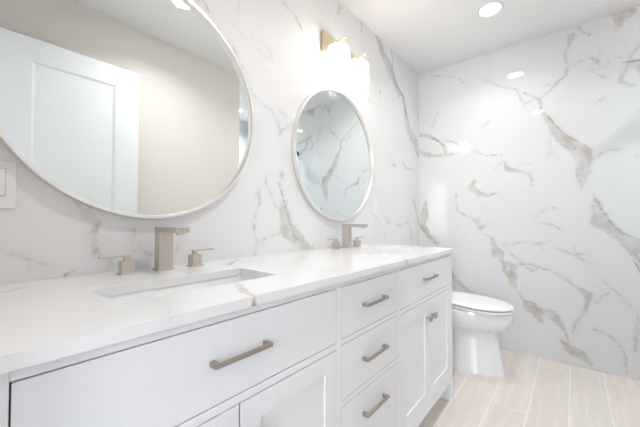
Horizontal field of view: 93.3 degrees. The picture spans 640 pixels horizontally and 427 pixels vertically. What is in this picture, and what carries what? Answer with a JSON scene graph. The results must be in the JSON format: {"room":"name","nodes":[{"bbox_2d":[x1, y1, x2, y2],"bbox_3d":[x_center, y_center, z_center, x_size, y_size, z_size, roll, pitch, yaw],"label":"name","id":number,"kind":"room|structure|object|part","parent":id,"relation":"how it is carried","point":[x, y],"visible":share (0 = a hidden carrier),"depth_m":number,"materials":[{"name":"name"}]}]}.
{"room":"bathroom","nodes":[
{"label":"bathroom","id":0,"kind":"room"},
{"bbox_2d":[0,0,419,388],"bbox_3d":[0.000,-0.149,1.888,0.100,2.522,2.955,-1,-2,40],"label":"wall","id":1,"kind":"structure","parent":0,"point":[276,44],"depth_m":1.52,"materials":[{"name":"stone"}]},
{"bbox_2d":[0,161,16,207],"bbox_3d":[-0.860,-0.077,0.767,0.010,0.124,0.128,-1,-2,40],"label":"light switch","id":2,"kind":"object","parent":1,"relation":"attached to","point":[8,170],"visible":1,"depth_m":0.80,"materials":[{"name":"white plastic"}]},
{"bbox_2d":[0,0,253,218],"bbox_3d":[-0.595,-0.417,1.078,0.028,0.872,0.872,-1,-2,40],"label":"round mirror","id":3,"kind":"object","parent":1,"relation":"attached to","point":[128,108],"visible":1,"depth_m":1.01,"materials":[{"name":"white mirror"}]},
{"bbox_2d":[292,88,373,220],"bbox_3d":[0.123,-0.368,1.938,0.028,0.834,0.834,-1,-2,40],"label":"round mirror","id":4,"kind":"object","parent":1,"relation":"attached to","point":[332,151],"visible":1,"depth_m":1.89,"materials":[{"name":"white mirror"}]},
{"bbox_2d":[321,30,346,68],"bbox_3d":[0.099,-0.965,1.834,0.145,0.291,0.120,-1,-2,40],"label":"wall sconce","id":5,"kind":"object","parent":1,"relation":"attached to","point":[328,42],"visible":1,"depth_m":1.83,"materials":[{"name":"white glass"}]},
{"bbox_3d":[0.114,-0.928,1.821,0.050,0.106,0.050,-1,-2,40],"label":"bulb","id":6,"kind":"part","parent":5,"relation":"part of","materials":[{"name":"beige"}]},
{"bbox_2d":[342,47,365,82],"bbox_3d":[0.238,-0.952,2.001,0.145,0.291,0.120,-1,-2,40],"label":"wall sconce","id":7,"kind":"object","parent":1,"relation":"attached to","point":[348,57],"visible":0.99,"depth_m":2.00,"materials":[{"name":"white glass"}]},
{"bbox_3d":[0.253,-0.914,1.987,0.050,0.106,0.050,-1,-2,40],"label":"bulb","id":8,"kind":"part","parent":7,"relation":"part of","materials":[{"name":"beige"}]},
{"bbox_2d":[340,0,639,74],"bbox_3d":[0.013,-1.508,-0.155,2.776,0.100,6.325,-1,-2,40],"label":"ceiling","id":9,"kind":"structure","parent":0,"point":[427,35],"depth_m":2.22,"materials":[{"name":"white paint"}]},
{"bbox_2d":[477,0,503,16],"bbox_3d":[1.170,-1.403,2.078,0.164,0.006,0.164,-1,-2,40],"label":"recessed light","id":10,"kind":"object","parent":9,"relation":"in","point":[491,8],"visible":1,"depth_m":2.07,"materials":[{"name":"white plastic"}]},
{"bbox_2d":[418,5,639,380],"bbox_3d":[2.006,-0.142,2.205,2.776,2.522,0.100,-1,-2,40],"label":"wall","id":11,"kind":"structure","parent":0,"point":[529,151],"depth_m":2.33,"materials":[{"name":"stone"}]},
{"bbox_2d":[418,348,639,426],"bbox_3d":[0.013,1.113,-0.216,2.776,0.100,6.325,-1,-2,40],"label":"floor","id":12,"kind":"structure","parent":0,"point":[533,391],"depth_m":1.81,"materials":[{"name":"beige tile"}]},
{"bbox_2d":[0,253,452,426],"bbox_3d":[-0.033,0.658,1.264,0.614,0.878,1.928,-1,-2,40],"label":"bathroom vanity","id":13,"kind":"object","parent":12,"relation":"on","point":[373,350],"visible":0.98,"depth_m":0.76,"materials":[{"name":"white paint"}]},
{"bbox_3d":[-0.182,0.311,0.670,0.018,0.166,0.710,-1,-2,40],"label":"drawer","id":14,"kind":"part","parent":13,"relation":"part of","materials":[{"name":"white paint"}]},
{"bbox_3d":[-0.297,0.668,0.525,0.020,0.508,0.353,-1,-2,40],"label":"door","id":15,"kind":"part","parent":13,"relation":"part of","materials":[{"name":"white paint"}]},
{"bbox_2d":[0,243,454,373],"bbox_3d":[-0.043,0.208,1.271,0.611,0.022,1.960,-1,-2,40],"label":"countertop","id":16,"kind":"structure","parent":13,"relation":"on","point":[41,321],"depth_m":0.68,"materials":[{"name":"stone"}]},
{"bbox_2d":[98,227,213,275],"bbox_3d":[-0.493,0.118,1.000,0.159,0.146,0.372,-1,-2,40],"label":"bathroom faucet","id":17,"kind":"object","parent":16,"relation":"on","point":[163,249],"visible":1,"depth_m":1.01,"materials":[{"name":"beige metal"}]},
{"bbox_3d":[-0.628,0.139,0.925,0.016,0.018,0.084,-1,-2,40],"label":"lever","id":18,"kind":"part","parent":17,"relation":"part of","materials":[{"name":"silver metal"}]},
{"bbox_3d":[-0.535,0.119,1.036,0.048,0.146,0.056,-1,-2,40],"label":"spout","id":19,"kind":"part","parent":17,"relation":"part of","materials":[{"name":"silver metal"}]},
{"bbox_3d":[-0.477,0.056,0.988,0.117,0.024,0.046,-1,-2,40],"label":"spout","id":20,"kind":"part","parent":17,"relation":"part of","materials":[{"name":"silver metal"}]},
{"bbox_3d":[-0.443,0.144,1.146,0.016,0.018,0.084,-1,-2,40],"label":"lever","id":21,"kind":"part","parent":17,"relation":"part of","materials":[{"name":"silver metal"}]},
{"bbox_2d":[104,275,256,303],"bbox_3d":[-0.343,0.272,0.831,0.255,0.124,0.493,-1,-2,40],"label":"sink","id":22,"kind":"object","parent":16,"relation":"in","point":[156,292],"visible":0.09,"depth_m":0.89,"materials":[{"name":"white ceramic"}]},
{"bbox_2d":[327,224,367,248],"bbox_3d":[0.210,0.137,1.844,0.159,0.146,0.372,-1,-2,40],"label":"bathroom faucet","id":23,"kind":"object","parent":16,"relation":"on","point":[346,228],"visible":1,"depth_m":1.86,"materials":[{"name":"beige metal"}]},
{"bbox_3d":[0.167,0.138,1.879,0.048,0.146,0.056,-1,-2,40],"label":"spout","id":24,"kind":"part","parent":23,"relation":"part of","materials":[{"name":"silver metal"}]},
{"bbox_3d":[0.226,0.076,1.832,0.117,0.024,0.046,-1,-2,40],"label":"spout","id":25,"kind":"part","parent":23,"relation":"part of","materials":[{"name":"silver metal"}]},
{"bbox_2d":[368,252,394,255],"bbox_3d":[0.335,0.291,1.644,0.255,0.124,0.425,-1,-2,40],"label":"sink","id":26,"kind":"object","parent":16,"relation":"in","point":[376,253],"visible":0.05,"depth_m":1.82,"materials":[{"name":"white ceramic"}]},
{"bbox_3d":[-0.166,0.305,0.657,0.026,0.011,0.148,-1,-2,40],"label":"handle","id":27,"kind":"part","parent":13,"relation":"part of","materials":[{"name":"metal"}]},
{"bbox_3d":[-0.068,0.674,0.799,0.020,0.508,0.353,-1,-2,40],"label":"door","id":28,"kind":"part","parent":13,"relation":"part of","materials":[{"name":"white paint"}]},
{"bbox_3d":[0.189,0.320,1.116,0.018,0.163,0.398,-1,-2,40],"label":"drawer","id":29,"kind":"part","parent":13,"relation":"part of","materials":[{"name":"white paint"}]},
{"bbox_3d":[0.189,0.775,1.105,0.018,0.321,0.398,-1,-2,40],"label":"drawer","id":30,"kind":"part","parent":13,"relation":"part of","materials":[{"name":"white paint"}]},
{"bbox_3d":[0.189,0.508,1.112,0.018,0.173,0.398,-1,-2,40],"label":"drawer","id":31,"kind":"part","parent":13,"relation":"part of","materials":[{"name":"white paint"}]},
{"bbox_3d":[0.205,0.505,1.098,0.026,0.011,0.155,-1,-2,40],"label":"handle","id":32,"kind":"part","parent":13,"relation":"part of","materials":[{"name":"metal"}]},
{"bbox_3d":[0.205,0.318,1.103,0.026,0.011,0.155,-1,-2,40],"label":"handle","id":33,"kind":"part","parent":13,"relation":"part of","materials":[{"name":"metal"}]},
{"bbox_3d":[0.205,0.693,1.094,0.026,0.011,0.155,-1,-2,40],"label":"handle","id":34,"kind":"part","parent":13,"relation":"part of","materials":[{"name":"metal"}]},
{"bbox_3d":[0.439,0.689,1.408,0.020,0.508,0.336,-1,-2,40],"label":"door","id":35,"kind":"part","parent":13,"relation":"part of","materials":[{"name":"white paint"}]},
{"bbox_3d":[0.548,0.332,1.547,0.018,0.166,0.676,-1,-2,40],"label":"drawer","id":36,"kind":"part","parent":13,"relation":"part of","materials":[{"name":"white paint"}]},
{"bbox_3d":[0.545,0.521,1.504,0.029,0.026,0.026,-1,-2,40],"label":"knob","id":37,"kind":"part","parent":13,"relation":"part of","materials":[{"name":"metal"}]},
{"bbox_3d":[0.564,0.323,1.534,0.026,0.011,0.156,-1,-2,40],"label":"handle","id":38,"kind":"part","parent":13,"relation":"part of","materials":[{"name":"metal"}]},
{"bbox_3d":[0.656,0.695,1.669,0.020,0.508,0.336,-1,-2,40],"label":"door","id":39,"kind":"part","parent":13,"relation":"part of","materials":[{"name":"white paint"}]},
{"bbox_3d":[0.754,1.057,1.828,0.040,0.107,0.041,-1,-2,40],"label":"leg","id":40,"kind":"part","parent":13,"relation":"part of","materials":[{"name":"white paint"}]},
{"bbox_2d":[452,291,513,377],"bbox_3d":[0.995,0.737,2.317,0.840,0.770,0.406,-1,-2,40],"label":"toilet","id":41,"kind":"object","parent":12,"relation":"on","point":[477,320],"visible":0.47,"depth_m":2.09,"materials":[{"name":"white ceramic"}]},
{"bbox_3d":[1.114,0.661,2.220,0.530,0.037,0.388,-1,-2,40],"label":"seat","id":42,"kind":"part","parent":41,"relation":"part of","materials":[{"name":"white plastic"}]},
{"bbox_3d":[1.113,0.638,2.221,0.528,0.041,0.386,-1,-2,40],"label":"lid","id":43,"kind":"part","parent":41,"relation":"part of","materials":[{"name":"white plastic"}]}
]}

